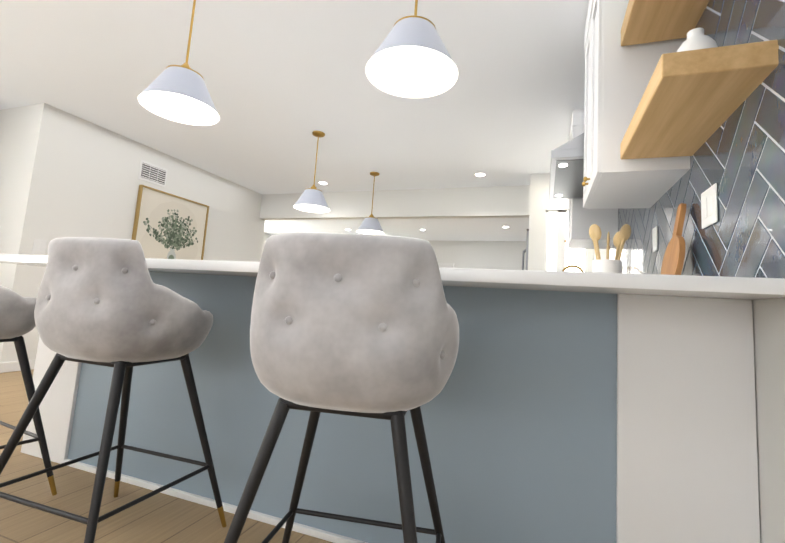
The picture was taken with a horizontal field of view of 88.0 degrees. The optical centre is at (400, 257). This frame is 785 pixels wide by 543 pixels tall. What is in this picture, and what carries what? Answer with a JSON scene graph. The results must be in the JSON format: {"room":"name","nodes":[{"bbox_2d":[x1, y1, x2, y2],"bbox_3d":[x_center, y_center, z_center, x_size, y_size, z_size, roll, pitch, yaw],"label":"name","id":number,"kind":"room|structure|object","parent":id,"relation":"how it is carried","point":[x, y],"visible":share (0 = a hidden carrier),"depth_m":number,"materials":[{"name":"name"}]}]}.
{"room":"kitchen","nodes":[
{"label":"kitchen","id":0,"kind":"room"},
{"bbox_2d":[0,103,264,361],"bbox_3d":[-3.205,-0.023,5.270,0.780,2.440,3.250,1,-7,19],"label":"wall","id":1,"kind":"structure","parent":0,"point":[63,173],"depth_m":4.05,"materials":[{"name":"white paint"}]},
{"bbox_2d":[0,359,35,372],"bbox_3d":[-2.907,1.149,5.000,0.014,0.089,3.264,1,-7,19],"label":"baseboard","id":2,"kind":"structure","parent":1,"relation":"attached to","point":[11,366],"depth_m":3.55,"materials":[{"name":"white"}]},
{"bbox_2d":[32,239,46,254],"bbox_3d":[-3.324,-0.098,3.741,0.009,0.140,0.100,1,-7,19],"label":"switch plate","id":3,"kind":"object","parent":1,"relation":"attached to","point":[39,246],"visible":1,"depth_m":3.74,"materials":[{"name":"white plastic"}]},
{"bbox_2d":[138,159,167,186],"bbox_3d":[-2.923,-0.990,4.811,0.012,0.230,0.350,1,-7,19],"label":"air vent","id":4,"kind":"object","parent":1,"relation":"in","point":[149,172],"visible":1,"depth_m":4.80,"materials":[{"name":"white metal"}]},
{"bbox_2d":[131,185,208,259],"bbox_3d":[-2.837,-0.277,5.053,0.045,0.992,1.000,1,-7,19],"label":"framed picture","id":5,"kind":"object","parent":1,"relation":"attached to","point":[166,225],"visible":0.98,"depth_m":5.00,"materials":[{"name":"beige paper"}]},
{"bbox_2d":[0,369,332,542],"bbox_3d":[-2.015,1.186,4.140,7.790,0.060,13.140,1,-7,19],"label":"floor","id":6,"kind":"structure","parent":0,"point":[161,518],"depth_m":1.46,"materials":[{"name":"brown wood"}]},
{"bbox_2d":[0,286,56,495],"bbox_3d":[-1.631,0.406,1.495,0.520,0.944,0.510,1,-7,25],"label":"bar stool","id":7,"kind":"object","parent":6,"relation":"on","point":[17,320],"visible":0.85,"depth_m":1.52,"materials":[{"name":"grey fabric"}]},
{"bbox_2d":[0,237,226,542],"bbox_3d":[-0.901,0.432,1.310,0.542,0.945,0.532,1,-7,19],"label":"bar stool","id":8,"kind":"object","parent":6,"relation":"on","point":[108,302],"visible":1,"depth_m":1.16,"materials":[{"name":"grey fabric"}]},
{"bbox_2d":[224,232,458,542],"bbox_3d":[-0.117,0.441,0.949,0.520,0.944,0.510,3,-7,10],"label":"bar stool","id":9,"kind":"object","parent":6,"relation":"on","point":[363,325],"visible":1,"depth_m":0.79,"materials":[{"name":"grey fabric"}]},
{"bbox_2d":[0,254,784,542],"bbox_3d":[-0.385,0.522,1.687,2.867,0.914,0.900,1,-7,19],"label":"kitchen island","id":10,"kind":"object","parent":6,"relation":"on","point":[578,407],"depth_m":0.99,"materials":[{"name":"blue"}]},
{"bbox_2d":[562,265,583,271],"bbox_3d":[1.667,0.257,3.926,0.235,0.370,0.084,1,-7,19],"label":"brass faucet","id":11,"kind":"object","parent":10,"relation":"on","point":[575,266],"visible":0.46,"depth_m":3.92,"materials":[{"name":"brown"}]},
{"bbox_2d":[589,224,630,272],"bbox_3d":[0.955,0.004,1.861,0.179,0.318,0.166,1,-7,19],"label":"utensil crock","id":12,"kind":"object","parent":10,"relation":"on","point":[608,264],"visible":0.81,"depth_m":1.84,"materials":[{"name":"white ceramic"}]},
{"bbox_2d":[661,203,685,274],"bbox_3d":[1.044,-0.037,1.548,0.071,0.340,0.216,1,-7,19],"label":"cutting board","id":13,"kind":"object","parent":10,"relation":"on","point":[673,260],"visible":0.71,"depth_m":1.53,"materials":[{"name":"brown wood"}]},
{"bbox_2d":[522,229,528,269],"bbox_3d":[1.923,0.602,5.112,0.793,1.775,0.947,1,-7,19],"label":"fridge","id":14,"kind":"object","parent":6,"relation":"on","point":[527,244],"visible":0.1,"depth_m":4.86,"materials":[{"name":"grey metal"}]},
{"bbox_2d":[262,233,270,250],"bbox_3d":[-4.163,0.396,9.522,0.120,2.440,4.430,1,-7,19],"label":"wall","id":15,"kind":"structure","parent":0,"point":[265,236],"depth_m":10.80,"materials":[{"name":"white paint"}]},
{"bbox_2d":[0,0,588,240],"bbox_3d":[-1.856,-1.294,4.420,7.790,0.060,13.140,1,-7,19],"label":"ceiling","id":16,"kind":"structure","parent":0,"point":[284,80],"depth_m":3.21,"materials":[{"name":"white paint"}]},
{"bbox_2d":[138,0,219,125],"bbox_3d":[-1.042,-1.095,2.011,0.348,0.766,0.348,1,-7,19],"label":"pendant light","id":17,"kind":"object","parent":16,"relation":"hanging from","point":[178,93],"visible":1,"depth_m":1.98,"materials":[{"name":"grey metal"}]},
{"bbox_2d":[294,131,329,212],"bbox_3d":[-0.841,-0.857,4.006,0.348,0.766,0.348,1,-7,19],"label":"pendant light","id":18,"kind":"object","parent":16,"relation":"hanging from","point":[312,199],"visible":1,"depth_m":3.93,"materials":[{"name":"grey metal"}]},
{"bbox_2d":[357,172,383,234],"bbox_3d":[-0.356,-0.697,5.150,0.348,0.766,0.348,1,-7,19],"label":"pendant light","id":19,"kind":"object","parent":16,"relation":"hanging from","point":[370,224],"visible":0.96,"depth_m":5.05,"materials":[{"name":"grey metal"}]},
{"bbox_2d":[260,185,529,219],"bbox_3d":[0.051,-0.773,5.893,4.906,0.399,0.140,1,-7,19],"label":"header beam","id":20,"kind":"structure","parent":16,"relation":"attached to","point":[487,202],"depth_m":5.78,"materials":[{"name":"white paint"}]},
{"bbox_2d":[366,0,457,97],"bbox_3d":[0.066,-1.073,1.584,0.348,0.766,0.348,1,-7,19],"label":"pendant light","id":21,"kind":"object","parent":16,"relation":"hanging from","point":[411,57],"visible":1,"depth_m":1.61,"materials":[{"name":"grey metal"}]},
{"bbox_2d":[474,173,485,176],"bbox_3d":[0.975,-1.015,4.994,0.155,0.003,0.155,2,-7,11],"label":"recessed light","id":22,"kind":"object","parent":16,"relation":"in","point":[475,174],"depth_m":4.99,"materials":[{"name":"white"}]},
{"bbox_2d":[427,240,525,269],"bbox_3d":[0.197,0.771,10.375,7.790,2.440,0.120,1,-7,19],"label":"wall","id":23,"kind":"structure","parent":0,"point":[506,255],"depth_m":9.81,"materials":[{"name":"white paint"}]},
{"bbox_2d":[438,263,453,267],"bbox_3d":[0.976,1.063,9.973,0.580,1.870,0.045,1,-7,19],"label":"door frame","id":24,"kind":"structure","parent":23,"relation":"attached to","point":[447,265],"depth_m":10.01,"materials":[{"name":"white"}]},
{"bbox_2d":[528,173,593,271],"bbox_3d":[1.816,0.227,4.638,0.698,2.439,0.100,1,-7,19],"label":"wall","id":25,"kind":"structure","parent":0,"point":[541,202],"depth_m":4.74,"materials":[{"name":"white paint"}]},
{"bbox_2d":[544,210,586,271],"bbox_3d":[1.878,-0.089,4.625,0.490,0.930,0.075,1,-7,19],"label":"window","id":26,"kind":"structure","parent":25,"relation":"in","point":[560,255],"depth_m":4.67,"materials":[{"name":"white"}]},
{"bbox_2d":[565,109,617,248],"bbox_3d":[1.569,-0.629,3.372,0.357,1.052,0.490,1,-7,19],"label":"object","id":27,"kind":"structure","parent":0,"point":[581,220],"depth_m":3.13,"materials":[{"name":"white"}]},
{"bbox_2d":[594,249,784,542],"bbox_3d":[1.679,0.033,3.003,0.120,2.440,12.900,1,-7,19],"label":"wall","id":28,"kind":"structure","parent":0,"point":[769,335],"depth_m":0.98,"materials":[{"name":"white paint"}]},
{"bbox_2d":[549,133,583,198],"bbox_3d":[1.261,-0.593,2.711,0.497,0.176,0.914,1,-7,19],"label":"range hood","id":29,"kind":"object","parent":28,"relation":"attached to","point":[567,170],"visible":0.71,"depth_m":2.54,"materials":[{"name":"silver metal"}]},
{"bbox_2d":[582,0,689,208],"bbox_3d":[1.070,-0.822,1.944,0.357,1.052,0.620,1,-7,19],"label":"upper cabinet","id":30,"kind":"object","parent":28,"relation":"attached to","point":[618,76],"visible":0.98,"depth_m":1.68,"materials":[{"name":"white wood"}]},
{"bbox_2d":[610,0,784,277],"bbox_3d":[1.242,-0.578,1.920,0.011,1.525,3.430,1,-7,19],"label":"wall tile","id":31,"kind":"structure","parent":28,"relation":"attached to","point":[738,157],"depth_m":1.17,"materials":[{"name":"grey tile"}]},
{"bbox_2d":[652,226,657,251],"bbox_3d":[1.242,-0.090,1.987,0.008,0.118,0.075,1,-7,19],"label":"electrical outlet plate","id":32,"kind":"object","parent":31,"relation":"attached to","point":[655,230],"depth_m":1.97,"materials":[{"name":"white plastic"}]},
{"bbox_2d":[701,183,717,228],"bbox_3d":[1.016,-0.167,1.340,0.008,0.125,0.125,1,-7,19],"label":"electrical outlet plate","id":33,"kind":"object","parent":31,"relation":"attached to","point":[709,208],"depth_m":1.32,"materials":[{"name":"white plastic"}]},
{"bbox_2d":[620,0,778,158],"bbox_3d":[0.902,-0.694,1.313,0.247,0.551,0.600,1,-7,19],"label":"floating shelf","id":34,"kind":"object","parent":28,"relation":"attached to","point":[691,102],"visible":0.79,"depth_m":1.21,"materials":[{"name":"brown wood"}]},
{"bbox_2d":[677,28,717,51],"bbox_3d":[0.841,-0.577,1.158,0.100,0.140,0.100,1,-7,19],"label":"vase","id":35,"kind":"object","parent":34,"relation":"on","point":[697,38],"visible":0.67,"depth_m":1.13,"materials":[{"name":"white ceramic"}]}
]}

